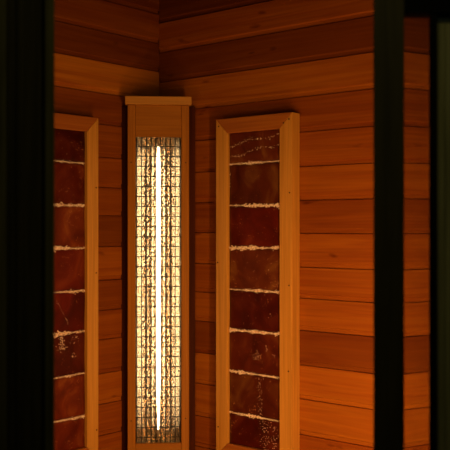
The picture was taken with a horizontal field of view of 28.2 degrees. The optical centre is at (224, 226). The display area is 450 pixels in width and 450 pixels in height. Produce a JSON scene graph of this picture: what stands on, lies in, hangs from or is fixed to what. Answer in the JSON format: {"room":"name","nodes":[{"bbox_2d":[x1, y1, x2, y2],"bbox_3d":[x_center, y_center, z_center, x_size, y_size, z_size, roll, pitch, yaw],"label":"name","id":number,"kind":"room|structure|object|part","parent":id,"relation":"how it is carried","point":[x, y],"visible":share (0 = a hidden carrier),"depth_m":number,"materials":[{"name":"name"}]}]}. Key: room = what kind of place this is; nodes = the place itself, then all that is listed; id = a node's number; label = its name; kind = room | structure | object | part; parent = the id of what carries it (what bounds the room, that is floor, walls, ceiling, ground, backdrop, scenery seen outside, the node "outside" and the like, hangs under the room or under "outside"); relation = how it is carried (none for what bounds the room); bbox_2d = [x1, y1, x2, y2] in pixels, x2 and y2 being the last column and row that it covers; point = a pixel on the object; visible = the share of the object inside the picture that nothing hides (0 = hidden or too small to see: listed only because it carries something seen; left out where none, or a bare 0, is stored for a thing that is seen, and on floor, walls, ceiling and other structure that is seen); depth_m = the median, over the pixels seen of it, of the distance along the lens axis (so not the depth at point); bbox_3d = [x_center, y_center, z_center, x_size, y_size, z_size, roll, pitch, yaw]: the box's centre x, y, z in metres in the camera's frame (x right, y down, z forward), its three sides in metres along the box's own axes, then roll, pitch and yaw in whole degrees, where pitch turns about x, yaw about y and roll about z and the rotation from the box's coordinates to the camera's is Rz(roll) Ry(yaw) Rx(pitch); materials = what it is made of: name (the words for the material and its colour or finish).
{"room":"sauna","nodes":[
{"label":"sauna","id":0,"kind":"room"},
{"bbox_2d":[55,0,158,449],"bbox_3d":[-0.790,0.200,2.353,0.035,2.100,1.758,0,0,40],"label":"wall","id":1,"kind":"structure","parent":0,"point":[107,51],"depth_m":2.83,"materials":[{"name":"brown wood"}]},
{"bbox_2d":[55,113,97,449],"bbox_3d":[-0.496,0.189,2.642,0.041,1.046,0.291,0,0,40],"label":"panel","id":2,"kind":"object","parent":1,"relation":"attached to","point":[76,137],"visible":0.57,"depth_m":2.69,"materials":[{"name":"red stone"}]},
{"bbox_3d":[-0.496,-0.311,2.642,0.040,0.045,0.289,0,0,40],"label":"rail","id":3,"kind":"part","parent":2,"relation":"part of","materials":[{"name":"brown wood"}]},
{"bbox_2d":[159,0,372,449],"bbox_3d":[0.115,0.200,2.739,0.886,2.100,0.034,0,0,40],"label":"wall","id":4,"kind":"structure","parent":0,"point":[312,59],"depth_m":2.60,"materials":[{"name":"brown wood"}]},
{"bbox_2d":[121,96,194,449],"bbox_3d":[-0.213,0.171,2.866,0.237,1.169,0.081,0,0,-5],"label":"heater","id":5,"kind":"object","parent":4,"relation":"attached to","point":[158,154],"visible":1,"depth_m":2.85,"materials":[{"name":"brown wood"}]},
{"bbox_3d":[-0.213,0.194,2.860,0.014,0.906,0.014,0,0,-5],"label":"quartz rod","id":6,"kind":"part","parent":5,"relation":"part of","materials":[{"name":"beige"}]},
{"bbox_3d":[-0.212,-0.336,2.845,0.144,0.101,0.017,0,0,-5],"label":"rail","id":7,"kind":"part","parent":5,"relation":"part of","materials":[{"name":"brown wood"}]},
{"bbox_3d":[-0.213,-0.400,2.866,0.210,0.026,0.081,0,0,-5],"label":"lid","id":8,"kind":"part","parent":5,"relation":"part of","materials":[{"name":"brown wood"}]},
{"bbox_3d":[-0.212,0.721,2.845,0.144,0.070,0.017,0,0,-5],"label":"rail","id":9,"kind":"part","parent":5,"relation":"part of","materials":[{"name":"brown wood"}]},
{"bbox_2d":[216,112,299,449],"bbox_3d":[0.095,0.189,2.705,0.291,1.046,0.041,0,0,40],"label":"panel","id":10,"kind":"object","parent":4,"relation":"attached to","point":[258,157],"visible":1,"depth_m":2.69,"materials":[{"name":"red stone"}]},
{"bbox_3d":[0.096,0.690,2.706,0.289,0.045,0.040,0,0,40],"label":"rail","id":11,"kind":"part","parent":10,"relation":"part of","materials":[{"name":"brown wood"}]},
{"bbox_3d":[0.096,-0.311,2.706,0.289,0.045,0.040,0,0,40],"label":"rail","id":12,"kind":"part","parent":10,"relation":"part of","materials":[{"name":"brown wood"}]},
{"bbox_2d":[438,22,449,449],"bbox_3d":[0.461,0.436,1.663,0.147,1.627,0.025,0,0,0],"label":"wall","id":13,"kind":"structure","parent":0,"point":[443,28],"depth_m":1.65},
{"bbox_2d":[373,0,403,449],"bbox_3d":[0.297,0.200,1.643,0.056,2.100,0.045,0,0,0],"label":"trim","id":14,"kind":"structure","parent":13,"relation":"attached to","point":[388,15],"depth_m":1.62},
{"bbox_2d":[404,18,428,449],"bbox_3d":[0.417,0.200,2.036,0.018,2.100,0.808,0,0,5],"label":"window","id":15,"kind":"structure","parent":13,"relation":"in","point":[416,30],"depth_m":1.84,"materials":[{"name":"clear glass"}]},
{"bbox_2d":[404,0,449,17],"bbox_3d":[0.428,-0.619,1.645,0.212,0.462,0.041,0,0,0],"label":"trim","id":16,"kind":"structure","parent":13,"relation":"attached to","point":[412,8],"depth_m":1.62,"materials":[{"name":"black metal"}]},
{"bbox_2d":[429,13,437,449],"bbox_3d":[0.379,0.431,1.629,0.014,1.638,0.006,0,0,0],"label":"trim","id":17,"kind":"structure","parent":13,"relation":"attached to","point":[433,17],"depth_m":1.63,"materials":[{"name":"black metal"}]},
{"bbox_3d":[-0.200,1.275,1.150,4.000,0.050,4.300,0,0,0],"label":"floor","id":18,"kind":"structure","parent":0,"visible":0},
{"bbox_2d":[8,0,44,449],"bbox_3d":[-0.361,0.200,1.647,0.071,2.100,0.037,0,0,0],"label":"trim","id":19,"kind":"structure","parent":18,"relation":"on","point":[26,18],"depth_m":1.63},
{"bbox_2d":[0,0,54,449],"bbox_3d":[-0.395,0.200,1.641,0.173,2.100,0.049,0,0,0],"label":"trim","id":20,"kind":"structure","parent":18,"relation":"on","point":[49,4],"depth_m":1.62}
]}

